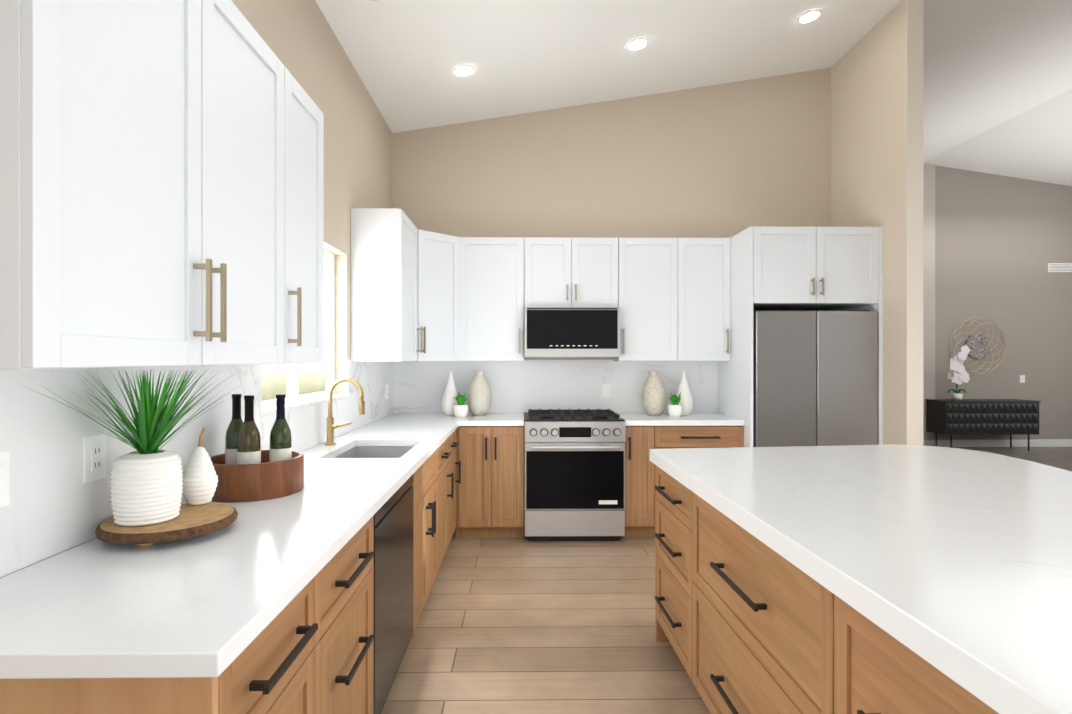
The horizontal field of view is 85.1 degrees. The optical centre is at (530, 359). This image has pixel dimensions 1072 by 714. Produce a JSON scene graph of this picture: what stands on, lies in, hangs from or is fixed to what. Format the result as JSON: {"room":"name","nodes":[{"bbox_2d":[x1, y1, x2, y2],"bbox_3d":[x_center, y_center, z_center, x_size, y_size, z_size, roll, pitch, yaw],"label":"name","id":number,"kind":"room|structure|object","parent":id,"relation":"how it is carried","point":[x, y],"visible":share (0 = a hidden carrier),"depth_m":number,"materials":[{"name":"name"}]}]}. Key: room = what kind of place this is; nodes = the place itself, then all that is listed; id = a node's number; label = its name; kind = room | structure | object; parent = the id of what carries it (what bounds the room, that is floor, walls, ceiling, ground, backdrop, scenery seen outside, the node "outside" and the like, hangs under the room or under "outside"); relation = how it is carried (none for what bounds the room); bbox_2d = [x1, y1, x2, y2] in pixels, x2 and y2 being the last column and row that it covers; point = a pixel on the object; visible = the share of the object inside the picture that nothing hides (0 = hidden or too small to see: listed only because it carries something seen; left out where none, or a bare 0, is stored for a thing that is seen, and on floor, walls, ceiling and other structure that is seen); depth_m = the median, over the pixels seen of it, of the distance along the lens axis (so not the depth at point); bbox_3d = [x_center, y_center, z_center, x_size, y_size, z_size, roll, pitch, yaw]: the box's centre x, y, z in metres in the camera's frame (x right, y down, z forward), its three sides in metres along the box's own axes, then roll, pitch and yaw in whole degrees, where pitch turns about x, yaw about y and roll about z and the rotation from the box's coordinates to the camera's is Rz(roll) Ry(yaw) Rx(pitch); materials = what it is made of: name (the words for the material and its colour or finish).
{"room":"kitchen","nodes":[
{"label":"kitchen","id":0,"kind":"room"},
{"bbox_2d":[0,0,391,577],"bbox_3d":[-1.216,-1.113,0.902,0.150,5.000,8.550,0,0,-1],"label":"wall","id":1,"kind":"structure","parent":0,"point":[300,39],"depth_m":3.58,"materials":[{"name":"beige paint"}]},
{"bbox_2d":[0,0,299,368],"bbox_3d":[-0.982,-0.484,1.481,0.328,1.000,1.065,0,0,-1],"label":"upper cabinet","id":2,"kind":"object","parent":1,"relation":"attached to","point":[161,182],"depth_m":1.24,"materials":[{"name":"white paint"}]},
{"bbox_2d":[0,360,395,576],"bbox_3d":[-1.160,0.236,2.974,0.012,0.460,4.110,0,0,-1],"label":"backsplash","id":3,"kind":"structure","parent":1,"relation":"attached to","point":[57,505],"depth_m":1.49,"materials":[{"name":"stone"}]},
{"bbox_2d":[0,450,9,506],"bbox_3d":[-1.128,0.255,1.248,0.009,0.118,0.022,0,0,-1],"label":"switch plate","id":4,"kind":"object","parent":3,"relation":"attached to","point":[4,478],"visible":1,"depth_m":1.25,"materials":[{"name":"white plastic"}]},
{"bbox_2d":[83,433,105,482],"bbox_3d":[-1.132,0.256,1.519,0.008,0.118,0.075,0,0,-1],"label":"electrical outlet","id":5,"kind":"object","parent":3,"relation":"attached to","point":[94,457],"visible":1,"depth_m":1.51,"materials":[{"name":"white plastic"}]},
{"bbox_2d":[385,384,387,398],"bbox_3d":[-1.171,0.265,4.759,0.008,0.118,0.075,0,0,-1],"label":"electrical outlet","id":6,"kind":"object","parent":3,"relation":"attached to","point":[386,391],"visible":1,"depth_m":4.74,"materials":[{"name":"white plastic"}]},
{"bbox_2d":[261,249,347,416],"bbox_3d":[-1.229,-0.209,3.108,0.148,1.010,1.340,0,0,-1],"label":"window","id":7,"kind":"structure","parent":1,"relation":"in","point":[311,379],"depth_m":3.40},
{"bbox_2d":[296,81,323,363],"bbox_3d":[-0.989,-0.484,2.115,0.328,1.000,0.442,0,0,-1],"label":"upper cabinet","id":8,"kind":"object","parent":1,"relation":"attached to","point":[310,118],"depth_m":2.22,"materials":[{"name":"white paint"}]},
{"bbox_2d":[351,208,459,360],"bbox_3d":[-0.875,-0.485,4.421,0.612,1.000,1.218,0,0,-1],"label":"upper cabinet","id":9,"kind":"object","parent":1,"relation":"attached to","point":[405,288],"visible":0.98,"depth_m":3.82,"materials":[{"name":"white paint"}]},
{"bbox_2d":[392,68,830,518],"bbox_3d":[0.691,-1.115,5.111,4.065,5.000,0.120,0,0,-1],"label":"wall","id":10,"kind":"structure","parent":0,"point":[728,160],"depth_m":5.05,"materials":[{"name":"beige paint"}]},
{"bbox_2d":[460,237,531,360],"bbox_3d":[-0.286,-0.485,4.873,0.585,1.000,0.328,0,0,-1],"label":"upper cabinet","id":11,"kind":"object","parent":10,"relation":"attached to","point":[496,272],"depth_m":4.72,"materials":[{"name":"white paint"}]},
{"bbox_2d":[396,360,717,412],"bbox_3d":[0.229,0.235,5.040,2.780,0.460,0.012,0,0,-1],"label":"backsplash","id":12,"kind":"structure","parent":10,"relation":"attached to","point":[516,386],"depth_m":5.03,"materials":[{"name":"stone"}]},
{"bbox_2d":[602,384,609,397],"bbox_3d":[0.649,0.275,5.035,0.074,0.118,0.008,0,0,-1],"label":"electrical outlet","id":13,"kind":"object","parent":12,"relation":"attached to","point":[605,390],"visible":1,"depth_m":5.03,"materials":[{"name":"white plastic"}]},
{"bbox_2d":[532,237,619,306],"bbox_3d":[0.327,-0.700,4.880,0.762,0.570,0.328,0,0,-1],"label":"upper cabinet","id":14,"kind":"object","parent":10,"relation":"attached to","point":[567,271],"depth_m":4.72,"materials":[{"name":"white paint"}]},
{"bbox_2d":[524,307,619,356],"bbox_3d":[0.328,-0.215,4.839,0.758,0.396,0.412,0,0,-1],"label":"microwave","id":15,"kind":"object","parent":14,"relation":"attached to","point":[571,331],"visible":1,"depth_m":4.63,"materials":[{"name":"silver metal"}]},
{"bbox_2d":[613,238,687,360],"bbox_3d":[0.950,-0.485,4.888,0.603,1.000,0.328,0,0,-1],"label":"upper cabinet","id":16,"kind":"object","parent":10,"relation":"attached to","point":[670,298],"depth_m":4.73,"materials":[{"name":"white paint"}]},
{"bbox_2d":[688,238,730,360],"bbox_3d":[1.376,-0.485,4.893,0.490,1.000,0.328,0,0,-1],"label":"upper cabinet","id":17,"kind":"object","parent":10,"relation":"attached to","point":[709,259],"depth_m":4.74,"materials":[{"name":"white paint"}]},
{"bbox_2d":[315,0,1071,185],"bbox_3d":[4.225,-2.557,2.942,11.080,1.271,12.800,0,0,-1],"label":"ceiling","id":18,"kind":"structure","parent":0,"point":[997,87],"depth_m":4.50,"materials":[{"name":"white paint"}]},
{"bbox_2d":[451,65,474,77],"bbox_3d":[-0.479,-2.050,4.156,0.169,0.032,0.170,0,0,-1],"label":"recessed light","id":19,"kind":"object","parent":18,"relation":"in","point":[460,71],"visible":1,"depth_m":4.15,"materials":[{"name":"white"}]},
{"bbox_2d":[625,37,648,50],"bbox_3d":[0.760,-2.243,4.161,0.169,0.032,0.170,0,0,-1],"label":"recessed light","id":20,"kind":"object","parent":18,"relation":"in","point":[637,44],"visible":1,"depth_m":4.15,"materials":[{"name":"white"}]},
{"bbox_2d":[797,9,822,23],"bbox_3d":[1.981,-2.432,4.146,0.169,0.032,0.170,0,0,-1],"label":"recessed light","id":21,"kind":"object","parent":18,"relation":"in","point":[809,16],"visible":1,"depth_m":4.13,"materials":[{"name":"white"}]},
{"bbox_2d":[381,447,1071,713],"bbox_3d":[4.225,1.411,2.944,11.080,0.050,12.800,0,0,-1],"label":"floor","id":22,"kind":"structure","parent":0,"point":[524,625],"depth_m":2.93,"materials":[{"name":"brown wood"}]},
{"bbox_2d":[0,559,331,713],"bbox_3d":[-0.834,0.947,1.214,0.618,0.880,0.522,0,0,-1],"label":"base cabinet","id":23,"kind":"object","parent":22,"relation":"on","point":[309,649],"depth_m":1.08,"materials":[{"name":"brown wood"}]},
{"bbox_2d":[332,515,373,713],"bbox_3d":[-0.840,0.947,1.676,0.618,0.880,0.610,0,0,-1],"label":"base cabinet","id":24,"kind":"object","parent":22,"relation":"on","point":[353,565],"depth_m":1.76,"materials":[{"name":"brown wood"}]},
{"bbox_2d":[374,475,412,713],"bbox_3d":[-0.846,0.948,2.338,0.620,0.877,0.708,0,0,-1],"label":"dishwasher","id":25,"kind":"object","parent":22,"relation":"on","point":[393,574],"visible":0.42,"depth_m":2.26,"materials":[{"name":"black metal"}]},
{"bbox_2d":[412,434,451,601],"bbox_3d":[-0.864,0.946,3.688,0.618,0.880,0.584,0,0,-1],"label":"base cabinet","id":26,"kind":"object","parent":22,"relation":"on","point":[432,481],"depth_m":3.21,"materials":[{"name":"brown wood"}]},
{"bbox_2d":[452,430,455,537],"bbox_3d":[-0.869,0.946,4.122,0.618,0.880,0.512,0,0,-1],"label":"base cabinet","id":27,"kind":"object","parent":22,"relation":"on","point":[454,433],"depth_m":4.31,"materials":[{"name":"brown wood"}]},
{"bbox_2d":[456,426,499,537],"bbox_3d":[-0.417,0.945,4.730,0.341,0.880,0.613,0,0,-1],"label":"base cabinet","id":28,"kind":"object","parent":22,"relation":"on","point":[477,447],"depth_m":4.43,"materials":[{"name":"brown wood"}]},
{"bbox_2d":[0,413,463,678],"bbox_3d":[-0.835,0.486,2.972,0.636,0.040,4.098,0,0,-1],"label":"countertop","id":29,"kind":"structure","parent":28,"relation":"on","point":[214,604],"depth_m":1.23,"materials":[{"name":"stone"}]},
{"bbox_2d":[95,503,237,546],"bbox_3d":[-0.964,0.444,1.561,0.324,0.045,0.324,0,0,-1],"label":"tray","id":30,"kind":"object","parent":29,"relation":"on","point":[189,521],"visible":0.88,"depth_m":1.47,"materials":[{"name":"brown wood"}]},
{"bbox_2d":[110,449,182,526],"bbox_3d":[-1.004,0.332,1.531,0.161,0.178,0.161,0,0,-1],"label":"ribbed vase","id":31,"kind":"object","parent":30,"relation":"on","point":[146,490],"visible":0.96,"depth_m":1.47,"materials":[{"name":"white ceramic"}]},
{"bbox_2d":[28,369,243,453],"bbox_3d":[-0.928,0.140,1.522,0.396,0.224,0.520,0,0,-1],"label":"grass plant","id":32,"kind":"object","parent":31,"relation":"in","point":[149,433],"visible":0.98,"depth_m":1.50,"materials":[{"name":"green plant"}]},
{"bbox_2d":[182,428,217,504],"bbox_3d":[-0.965,0.310,1.703,0.096,0.222,0.096,0,0,-1],"label":"pear","id":33,"kind":"object","parent":30,"relation":"on","point":[200,481],"visible":0.98,"depth_m":1.68,"materials":[{"name":"white ceramic"}]},
{"bbox_2d":[210,450,303,501],"bbox_3d":[-0.973,0.405,2.056,0.324,0.122,0.324,0,0,-1],"label":"tray","id":34,"kind":"object","parent":29,"relation":"on","point":[265,479],"visible":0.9,"depth_m":1.92,"materials":[{"name":"brown wood"}]},
{"bbox_2d":[225,394,242,464],"bbox_3d":[-1.060,0.290,2.105,0.074,0.327,0.074,0,0,-1],"label":"wine bottle","id":35,"kind":"object","parent":34,"relation":"on","point":[233,429],"visible":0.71,"depth_m":2.08,"materials":[{"name":"green glass"}]},
{"bbox_2d":[237,395,260,463],"bbox_3d":[-0.979,0.290,2.031,0.074,0.327,0.074,0,0,-1],"label":"wine bottle","id":36,"kind":"object","parent":34,"relation":"on","point":[249,445],"visible":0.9,"depth_m":2.01,"materials":[{"name":"green glass"}]},
{"bbox_2d":[269,394,291,461],"bbox_3d":[-0.900,0.290,2.102,0.074,0.327,0.074,0,0,-1],"label":"wine bottle","id":37,"kind":"object","parent":34,"relation":"on","point":[280,448],"visible":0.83,"depth_m":2.08,"materials":[{"name":"green glass"}]},
{"bbox_2d":[324,377,364,445],"bbox_3d":[-1.010,0.282,3.171,0.216,0.366,0.060,0,0,-1],"label":"faucet","id":38,"kind":"object","parent":29,"relation":"on","point":[331,426],"visible":1,"depth_m":3.16,"materials":[{"name":"gold metal"}]},
{"bbox_2d":[334,446,413,457],"bbox_3d":[-0.814,0.614,3.063,0.409,0.214,0.644,0,0,-1],"label":"sink basin","id":39,"kind":"object","parent":29,"relation":"in","point":[379,452],"depth_m":3.37,"materials":[{"name":"silver metal"}]},
{"bbox_2d":[442,372,456,415],"bbox_3d":[-0.663,0.285,4.835,0.148,0.360,0.148,0,0,-1],"label":"vase","id":40,"kind":"object","parent":29,"relation":"on","point":[449,401],"visible":0.9,"depth_m":4.79,"materials":[{"name":"white ceramic"}]},
{"bbox_2d":[454,404,467,416],"bbox_3d":[-0.561,0.416,4.696,0.116,0.098,0.116,0,0,-1],"label":"pot","id":41,"kind":"object","parent":29,"relation":"on","point":[460,410],"visible":0.94,"depth_m":4.65,"materials":[{"name":"white ceramic"}]},
{"bbox_2d":[455,392,466,404],"bbox_3d":[-0.562,0.324,4.704,0.144,0.118,0.141,0,0,-1],"label":"succulent","id":42,"kind":"object","parent":41,"relation":"in","point":[461,399],"visible":0.96,"depth_m":4.67,"materials":[{"name":"green plant"}]},
{"bbox_2d":[464,413,523,425],"bbox_3d":[-0.283,0.485,4.714,0.462,0.040,0.625,0,0,-1],"label":"countertop","id":43,"kind":"structure","parent":28,"relation":"on","point":[490,419],"depth_m":4.49,"materials":[{"name":"stone"}]},
{"bbox_2d":[467,371,491,415],"bbox_3d":[-0.423,0.281,4.828,0.200,0.368,0.200,0,0,-1],"label":"vase","id":44,"kind":"object","parent":43,"relation":"on","point":[479,397],"visible":1,"depth_m":4.76,"materials":[{"name":"beige ceramic"}]},
{"bbox_2d":[500,426,523,537],"bbox_3d":[-0.207,0.945,4.732,0.306,0.880,0.613,0,0,-1],"label":"base cabinet","id":45,"kind":"object","parent":22,"relation":"on","point":[511,437],"depth_m":4.43,"materials":[{"name":"brown wood"}]},
{"bbox_2d":[525,409,625,540],"bbox_3d":[0.330,0.904,4.666,0.756,0.962,0.703,0,0,-1],"label":"range","id":46,"kind":"object","parent":22,"relation":"on","point":[574,475],"visible":0.98,"depth_m":4.38,"materials":[{"name":"silver metal"}]},
{"bbox_2d":[622,426,743,537],"bbox_3d":[1.166,0.945,4.728,0.911,0.879,0.654,0,0,-1],"label":"base cabinet","id":47,"kind":"object","parent":22,"relation":"on","point":[641,442],"visible":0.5,"depth_m":4.45,"materials":[{"name":"brown wood"}]},
{"bbox_2d":[617,413,744,425],"bbox_3d":[1.166,0.485,4.734,0.910,0.040,0.622,0,0,-1],"label":"countertop","id":48,"kind":"structure","parent":47,"relation":"on","point":[691,419],"depth_m":4.43,"materials":[{"name":"stone"}]},
{"bbox_2d":[642,371,666,415],"bbox_3d":[1.027,0.281,4.845,0.200,0.368,0.200,0,0,-1],"label":"vase","id":49,"kind":"object","parent":48,"relation":"on","point":[654,396],"visible":1,"depth_m":4.78,"materials":[{"name":"beige ceramic"}]},
{"bbox_2d":[668,404,682,416],"bbox_3d":[1.168,0.416,4.717,0.116,0.098,0.116,0,0,-1],"label":"pot","id":50,"kind":"object","parent":48,"relation":"on","point":[674,410],"visible":0.98,"depth_m":4.67,"materials":[{"name":"white ceramic"}]},
{"bbox_2d":[669,393,681,404],"bbox_3d":[1.164,0.324,4.705,0.112,0.117,0.128,0,0,-1],"label":"succulent","id":51,"kind":"object","parent":50,"relation":"in","point":[675,399],"visible":0.92,"depth_m":4.69,"materials":[{"name":"green plant"}]},
{"bbox_2d":[677,372,692,414],"bbox_3d":[1.277,0.285,4.858,0.148,0.360,0.148,0,0,-1],"label":"vase","id":52,"kind":"object","parent":48,"relation":"on","point":[686,401],"visible":0.88,"depth_m":4.81,"materials":[{"name":"white ceramic"}]},
{"bbox_2d":[718,226,882,446],"bbox_3d":[2.118,0.200,4.677,0.988,2.370,0.778,0,0,-1],"label":"surround","id":53,"kind":"object","parent":22,"relation":"on","point":[805,268],"visible":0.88,"depth_m":4.33,"materials":[{"name":"white paint"}]},
{"bbox_2d":[753,310,877,446],"bbox_3d":[2.114,0.509,4.666,0.904,1.752,0.705,0,0,-1],"label":"refrigerator","id":54,"kind":"object","parent":22,"relation":"on","point":[815,377],"visible":0.38,"depth_m":4.31,"materials":[{"name":"silver metal"}]},
{"bbox_2d":[655,465,998,713],"bbox_3d":[1.301,0.947,1.040,1.401,0.879,3.760,0,0,-1],"label":"kitchen island","id":55,"kind":"object","parent":22,"relation":"on","point":[746,622],"visible":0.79,"depth_m":1.67,"materials":[{"name":"brown wood"}]},
{"bbox_2d":[650,445,1071,713],"bbox_3d":[1.415,0.477,1.074,1.605,0.060,3.929,0,0,-1],"label":"island countertop","id":56,"kind":"structure","parent":55,"relation":"on","point":[954,564],"depth_m":1.45,"materials":[{"name":"stone"}]},
{"bbox_2d":[925,399,1040,450],"bbox_3d":[6.933,1.005,8.961,1.450,0.755,0.442,0,0,-1],"label":"console table","id":57,"kind":"object","parent":22,"relation":"on","point":[951,417],"visible":0.92,"depth_m":8.76,"materials":[{"name":"black wood"}]},
{"bbox_2d":[951,393,962,399],"bbox_3d":[6.543,0.578,8.957,0.140,0.100,0.140,0,0,-1],"label":"pot","id":58,"kind":"object","parent":57,"relation":"on","point":[957,396],"visible":0.96,"depth_m":8.91,"materials":[{"name":"white ceramic"}]},
{"bbox_2d":[948,345,970,393],"bbox_3d":[6.545,0.165,8.957,0.357,0.752,0.224,0,0,-1],"label":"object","id":59,"kind":"object","parent":58,"relation":"in","point":[958,374],"visible":0.98,"depth_m":8.90,"materials":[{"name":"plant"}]},
{"bbox_2d":[831,0,923,445],"bbox_3d":[2.648,-1.116,6.619,0.115,5.000,5.110,0,0,-1],"label":"wall","id":60,"kind":"structure","parent":0,"point":[877,124],"depth_m":4.22,"materials":[{"name":"beige paint"}]},
{"bbox_2d":[923,163,1071,446],"bbox_3d":[6.124,-1.118,9.276,7.130,5.000,0.180,0,0,-1],"label":"wall","id":61,"kind":"structure","parent":0,"point":[994,245],"depth_m":9.23,"materials":[{"name":"beige paint"}]},
{"bbox_2d":[949,317,1005,374],"bbox_3d":[7.053,-0.208,9.211,0.908,0.911,0.030,0,0,-1],"label":"wall decoration","id":62,"kind":"object","parent":61,"relation":"attached to","point":[978,345],"visible":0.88,"depth_m":9.21,"materials":[{"name":"gold metal"}]},
{"bbox_2d":[1020,375,1024,382],"bbox_3d":[7.779,0.312,9.234,0.080,0.120,0.006,0,0,-1],"label":"light switch","id":63,"kind":"object","parent":61,"relation":"attached to","point":[1022,378],"visible":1,"depth_m":9.23,"materials":[{"name":"white plastic"}]},
{"bbox_2d":[1048,263,1071,271],"bbox_3d":[8.374,-1.448,9.237,0.370,0.140,0.013,0,0,-1],"label":"air vent","id":64,"kind":"object","parent":61,"relation":"in","point":[1059,267],"visible":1,"depth_m":9.23,"materials":[{"name":"white plastic"}]}
]}

